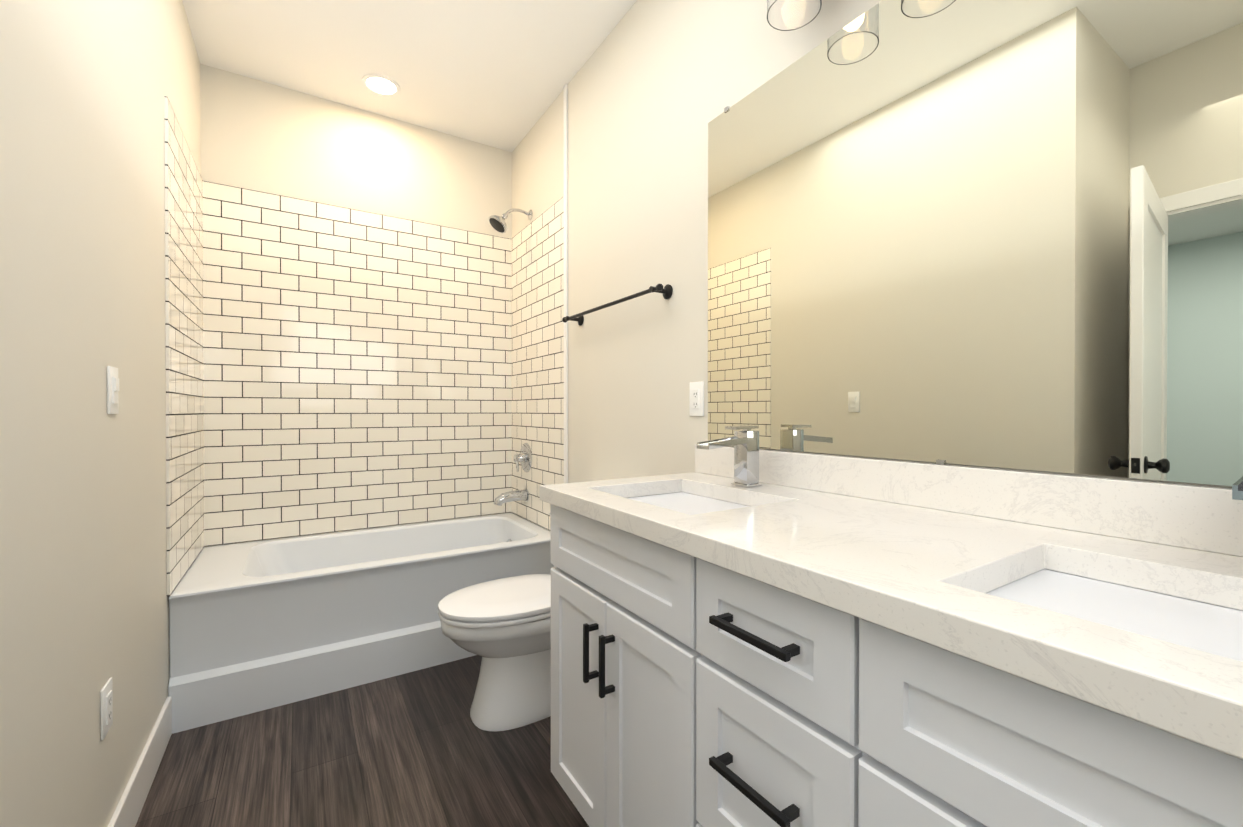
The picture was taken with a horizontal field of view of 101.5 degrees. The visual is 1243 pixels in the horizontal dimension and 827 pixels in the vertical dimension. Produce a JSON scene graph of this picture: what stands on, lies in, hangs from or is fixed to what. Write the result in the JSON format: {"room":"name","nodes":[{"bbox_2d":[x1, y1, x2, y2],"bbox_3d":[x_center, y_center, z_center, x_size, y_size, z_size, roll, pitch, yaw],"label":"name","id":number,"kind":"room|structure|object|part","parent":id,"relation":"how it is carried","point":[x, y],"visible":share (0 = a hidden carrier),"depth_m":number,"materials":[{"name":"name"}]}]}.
{"room":"bathroom","nodes":[
{"label":"bathroom","id":0,"kind":"room"},
{"bbox_2d":[0,0,200,826],"bbox_3d":[-1.423,-0.262,1.422,0.100,2.750,2.227,0,0,-32],"label":"wall","id":1,"kind":"structure","parent":0,"point":[86,86],"depth_m":1.08,"materials":[{"name":"paint"}]},
{"bbox_2d":[100,677,112,739],"bbox_3d":[-1.211,0.694,1.196,0.008,0.115,0.070,0,0,-32],"label":"electrical outlet","id":2,"kind":"object","parent":1,"relation":"attached to","point":[106,697],"visible":1,"depth_m":1.18,"materials":[{"name":"white plastic"}]},
{"bbox_3d":[-1.209,0.694,1.198,0.004,0.066,0.033,0,0,-32],"label":"panel","id":3,"kind":"part","parent":2,"relation":"part of","materials":[{"name":"white plastic"}]},
{"bbox_2d":[107,366,118,413],"bbox_3d":[-1.242,-0.056,1.244,0.011,0.115,0.070,0,0,-32],"label":"light switch","id":4,"kind":"object","parent":1,"relation":"attached to","point":[112,391],"visible":1,"depth_m":1.23,"materials":[{"name":"white plastic"}]},
{"bbox_3d":[-1.242,-0.056,1.244,0.004,0.066,0.033,0,0,-32],"label":"panel","id":5,"kind":"part","parent":4,"relation":"part of","materials":[{"name":"white plastic"}]},
{"bbox_3d":[-1.240,-0.071,1.245,0.006,0.031,0.028,0,0,-32],"label":"panel","id":6,"kind":"part","parent":4,"relation":"part of","materials":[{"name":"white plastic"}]},
{"bbox_2d":[108,696,171,826],"bbox_3d":[-1.140,1.047,1.089,0.013,0.135,1.576,0,0,-32],"label":"baseboard","id":7,"kind":"structure","parent":1,"relation":"attached to","point":[128,809],"depth_m":1.45,"materials":[{"name":"paint"}]},
{"bbox_2d":[164,96,203,595],"bbox_3d":[-1.769,-0.232,2.070,0.009,1.718,0.762,0,0,-32],"label":"tiled wall","id":8,"kind":"structure","parent":1,"relation":"attached to","point":[184,362],"depth_m":1.96,"materials":[{"name":"white tile"}]},
{"bbox_2d":[200,64,511,546],"bbox_3d":[-1.361,-0.270,2.840,1.724,2.750,0.100,0,0,-32],"label":"wall","id":9,"kind":"structure","parent":0,"point":[259,135],"depth_m":2.70,"materials":[{"name":"paint"}]},
{"bbox_2d":[203,181,510,545],"bbox_3d":[-1.332,-0.235,2.794,1.506,1.718,0.009,0,0,-32],"label":"tiled wall","id":10,"kind":"structure","parent":9,"relation":"attached to","point":[357,369],"depth_m":2.70,"materials":[{"name":"white tile"}]},
{"bbox_2d":[135,655,588,826],"bbox_3d":[-2.101,1.152,-0.278,6.324,0.060,4.582,0,0,-32],"label":"floor","id":11,"kind":"structure","parent":0,"point":[418,748],"depth_m":1.59,"materials":[{"name":"brown wood"}]},
{"bbox_2d":[168,513,552,733],"bbox_3d":[-1.129,0.867,2.481,1.520,0.480,0.760,0,0,-32],"label":"bathtub","id":12,"kind":"object","parent":11,"relation":"on","point":[256,626],"visible":0.73,"depth_m":2.07,"materials":[{"name":"white ceramic"}]},
{"bbox_2d":[438,513,555,730],"bbox_3d":[-0.332,0.724,1.962,0.723,0.772,0.450,0,0,-32],"label":"toilet","id":13,"kind":"object","parent":11,"relation":"on","point":[502,627],"visible":0.44,"depth_m":1.80,"materials":[{"name":"white ceramic"}]},
{"bbox_3d":[-0.415,0.684,1.909,0.526,0.028,0.388,0,0,-32],"label":"lid","id":14,"kind":"part","parent":13,"relation":"part of","materials":[{"name":"white plastic"}]},
{"bbox_3d":[-0.418,0.710,1.907,0.514,0.018,0.386,0,0,-32],"label":"seat","id":15,"kind":"part","parent":13,"relation":"part of","materials":[{"name":"white plastic"}]},
{"bbox_2d":[540,496,1242,826],"bbox_3d":[0.429,0.678,0.895,0.588,0.875,1.524,0,0,-32],"label":"bathroom vanity","id":16,"kind":"object","parent":11,"relation":"on","point":[805,640],"depth_m":0.69,"materials":[{"name":"white wood"}]},
{"bbox_3d":[-0.108,0.707,1.278,0.020,0.563,0.298,0,0,-32],"label":"door","id":17,"kind":"part","parent":16,"relation":"part of","materials":[{"name":"white wood"}]},
{"bbox_3d":[-0.081,0.547,1.159,0.011,0.132,0.011,0,0,-32],"label":"handle","id":18,"kind":"part","parent":16,"relation":"part of","materials":[{"name":"black metal"}]},
{"bbox_3d":[-0.066,0.492,1.168,0.026,0.011,0.011,0,0,-32],"label":"handle","id":19,"kind":"part","parent":16,"relation":"part of","materials":[{"name":"black metal"}]},
{"bbox_3d":[-0.066,0.602,1.169,0.026,0.011,0.011,0,0,-32],"label":"handle","id":20,"kind":"part","parent":16,"relation":"part of","materials":[{"name":"black metal"}]},
{"bbox_3d":[-0.042,0.547,1.098,0.011,0.132,0.011,0,0,-32],"label":"handle","id":21,"kind":"part","parent":16,"relation":"part of","materials":[{"name":"black metal"}]},
{"bbox_3d":[-0.027,0.492,1.108,0.026,0.011,0.011,0,0,-32],"label":"handle","id":22,"kind":"part","parent":16,"relation":"part of","materials":[{"name":"black metal"}]},
{"bbox_3d":[-0.027,0.602,1.108,0.026,0.011,0.011,0,0,-32],"label":"handle","id":23,"kind":"part","parent":16,"relation":"part of","materials":[{"name":"black metal"}]},
{"bbox_3d":[0.053,0.708,1.024,0.020,0.563,0.298,0,0,-32],"label":"door","id":24,"kind":"part","parent":16,"relation":"part of","materials":[{"name":"white wood"}]},
{"bbox_3d":[0.164,0.551,0.807,0.026,0.011,0.011,0,0,-32],"label":"handle","id":25,"kind":"part","parent":16,"relation":"part of","materials":[{"name":"black metal"}]},
{"bbox_3d":[0.164,0.326,0.806,0.026,0.011,0.011,0,0,-32],"label":"handle","id":26,"kind":"part","parent":16,"relation":"part of","materials":[{"name":"black metal"}]},
{"bbox_3d":[0.183,0.551,0.744,0.011,0.011,0.150,0,0,-32],"label":"handle","id":27,"kind":"part","parent":16,"relation":"part of","materials":[{"name":"black metal"}]},
{"bbox_3d":[0.183,0.326,0.742,0.011,0.011,0.150,0,0,-32],"label":"handle","id":28,"kind":"part","parent":16,"relation":"part of","materials":[{"name":"black metal"}]},
{"bbox_3d":[0.217,0.332,0.764,0.020,0.168,0.298,0,0,-32],"label":"drawer","id":29,"kind":"part","parent":16,"relation":"part of","materials":[{"name":"white wood"}]},
{"bbox_3d":[0.217,0.570,0.765,0.020,0.283,0.298,0,0,-32],"label":"drawer","id":30,"kind":"part","parent":16,"relation":"part of","materials":[{"name":"white wood"}]},
{"bbox_3d":[0.233,0.551,0.699,0.026,0.011,0.011,0,0,-32],"label":"handle","id":31,"kind":"part","parent":16,"relation":"part of","materials":[{"name":"black metal"}]},
{"bbox_3d":[0.233,0.327,0.698,0.026,0.011,0.011,0,0,-32],"label":"handle","id":32,"kind":"part","parent":16,"relation":"part of","materials":[{"name":"black metal"}]},
{"bbox_2d":[539,472,1242,739],"bbox_3d":[0.431,0.220,0.901,0.577,0.040,1.544,0,0,-32],"label":"countertop","id":33,"kind":"structure","parent":16,"relation":"on","point":[909,563],"depth_m":0.69,"materials":[{"name":"white stone"}]},
{"bbox_2d":[615,484,762,511],"bbox_3d":[0.159,0.301,1.268,0.382,0.149,0.485,0,0,-32],"label":"sink","id":34,"kind":"object","parent":33,"relation":"in","point":[685,499],"depth_m":1.39,"materials":[{"name":"white ceramic"}]},
{"bbox_2d":[697,425,761,486],"bbox_3d":[0.289,0.115,1.358,0.189,0.165,0.060,0,0,-32],"label":"faucet","id":35,"kind":"object","parent":33,"relation":"on","point":[744,441],"visible":0.98,"depth_m":1.37,"materials":[{"name":"silver metal"}]},
{"bbox_3d":[0.266,0.077,1.344,0.135,0.028,0.048,0,0,-32],"label":"arm","id":36,"kind":"part","parent":35,"relation":"part of"},
{"bbox_3d":[0.328,0.038,1.383,0.085,0.010,0.042,0,0,-32],"label":"handle","id":37,"kind":"part","parent":35,"relation":"part of","materials":[{"name":"silver metal"}]},
{"bbox_2d":[967,556,1242,655],"bbox_3d":[0.634,0.305,0.521,0.382,0.149,0.484,0,0,-32],"label":"sink","id":38,"kind":"object","parent":33,"relation":"in","point":[1201,617],"depth_m":0.65,"materials":[{"name":"white ceramic"}]},
{"bbox_2d":[1232,476,1242,499],"bbox_3d":[0.773,0.119,0.596,0.189,0.165,0.060,0,0,-32],"label":"faucet","id":39,"kind":"object","parent":33,"relation":"on","point":[1237,490],"visible":1,"depth_m":0.56,"materials":[{"name":"silver metal"}]},
{"bbox_3d":[0.381,0.711,0.507,0.020,0.563,0.303,0,0,-32],"label":"door","id":40,"kind":"part","parent":16,"relation":"part of","materials":[{"name":"white wood"}]},
{"bbox_2d":[182,0,636,151],"bbox_3d":[-2.101,-1.658,-0.292,6.324,0.060,4.582,0,0,-32],"label":"ceiling","id":41,"kind":"structure","parent":0,"point":[499,74],"depth_m":2.30,"materials":[{"name":"paint"}]},
{"bbox_2d":[362,74,400,96],"bbox_3d":[-1.202,-1.640,2.541,0.176,0.006,0.176,0,0,-32],"label":"recessed light","id":42,"kind":"object","parent":41,"relation":"in","point":[381,85],"visible":1,"depth_m":2.54,"materials":[{"name":"paint"}]},
{"bbox_2d":[512,0,1231,530],"bbox_3d":[0.285,-0.264,1.763,0.100,2.750,3.482,0,0,-32],"label":"wall","id":43,"kind":"structure","parent":0,"point":[656,88],"depth_m":1.97,"materials":[{"name":"paint"}]},
{"bbox_2d":[489,208,532,232],"bbox_3d":[-0.630,-1.099,2.877,0.244,0.162,0.116,0,0,-32],"label":"shower head","id":44,"kind":"object","parent":43,"relation":"attached to","point":[498,223],"visible":1,"depth_m":2.84},
{"bbox_3d":[-0.595,-1.142,2.899,0.151,0.057,0.017,0,0,-32],"label":"arm","id":45,"kind":"part","parent":44,"relation":"part of"},
{"bbox_2d":[511,196,563,530],"bbox_3d":[-0.491,-0.236,2.882,0.009,1.718,0.762,0,0,-32],"label":"tiled wall","id":46,"kind":"structure","parent":43,"relation":"attached to","point":[537,335],"depth_m":2.83,"materials":[{"name":"white tile"}]},
{"bbox_2d":[494,488,528,505],"bbox_3d":[-0.641,0.483,2.931,0.196,0.087,0.080,0,0,-32],"label":"tub spout","id":47,"kind":"object","parent":46,"relation":"attached to","point":[511,496],"visible":1,"depth_m":2.92,"materials":[{"name":"silver metal"}]},
{"bbox_2d":[513,443,531,471],"bbox_3d":[-0.590,0.260,2.963,0.074,0.172,0.172,0,0,-32],"label":"tub valve","id":48,"kind":"object","parent":46,"relation":"attached to","point":[524,457],"visible":1,"depth_m":2.94,"materials":[{"name":"silver metal"}]},
{"bbox_3d":[-0.602,0.296,2.937,0.022,0.082,0.049,0,0,-32],"label":"handle","id":49,"kind":"part","parent":48,"relation":"part of","materials":[{"name":"silver metal"}]},
{"bbox_3d":[-0.564,0.259,2.979,0.012,0.172,0.172,0,0,-32],"label":"plate","id":50,"kind":"part","parent":48,"relation":"part of","materials":[{"name":"silver metal"}]},
{"bbox_2d":[564,84,567,482],"bbox_3d":[-0.280,-0.508,2.546,0.012,2.268,0.030,0,0,-32],"label":"trim","id":51,"kind":"structure","parent":43,"relation":"attached to","point":[565,282],"depth_m":2.54,"materials":[{"name":"paint"}]},
{"bbox_2d":[562,284,672,325],"bbox_3d":[-0.045,-0.444,2.112,0.081,0.053,0.773,0,0,-32],"label":"towel rail","id":52,"kind":"object","parent":43,"relation":"attached to","point":[666,291],"visible":1,"depth_m":1.95,"materials":[{"name":"black metal"}]},
{"bbox_3d":[-0.226,-0.446,2.397,0.080,0.053,0.054,0,0,-32],"label":"post","id":53,"kind":"part","parent":52,"relation":"part of","materials":[{"name":"black metal"}]},
{"bbox_3d":[0.136,-0.443,1.827,0.080,0.053,0.054,0,0,-32],"label":"post","id":54,"kind":"part","parent":52,"relation":"part of","materials":[{"name":"black metal"}]},
{"bbox_2d":[689,382,703,415],"bbox_3d":[0.252,-0.049,1.713,0.008,0.115,0.070,0,0,-32],"label":"electrical outlet","id":55,"kind":"object","parent":43,"relation":"attached to","point":[696,401],"visible":1,"depth_m":1.71,"materials":[{"name":"white plastic"}]},
{"bbox_3d":[0.251,-0.049,1.712,0.004,0.066,0.033,0,0,-32],"label":"panel","id":56,"kind":"part","parent":55,"relation":"part of","materials":[{"name":"white plastic"}]},
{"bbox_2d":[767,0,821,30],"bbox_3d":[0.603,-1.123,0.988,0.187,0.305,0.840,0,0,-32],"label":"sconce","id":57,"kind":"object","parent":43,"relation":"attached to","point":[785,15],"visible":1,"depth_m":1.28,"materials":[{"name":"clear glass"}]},
{"bbox_2d":[695,444,1242,555],"bbox_3d":[0.666,0.153,1.050,0.019,0.093,1.544,0,0,-32],"label":"backsplash","id":58,"kind":"structure","parent":43,"relation":"attached to","point":[1188,516],"depth_m":0.92,"materials":[{"name":"white stone"}]},
{"bbox_2d":[708,0,1242,485],"bbox_3d":[0.668,-0.424,1.054,0.008,1.060,1.435,0,0,-32],"label":"mirror","id":59,"kind":"object","parent":43,"relation":"attached to","point":[988,232],"visible":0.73,"depth_m":0.98,"materials":[{"name":"clear glass"}]}
]}

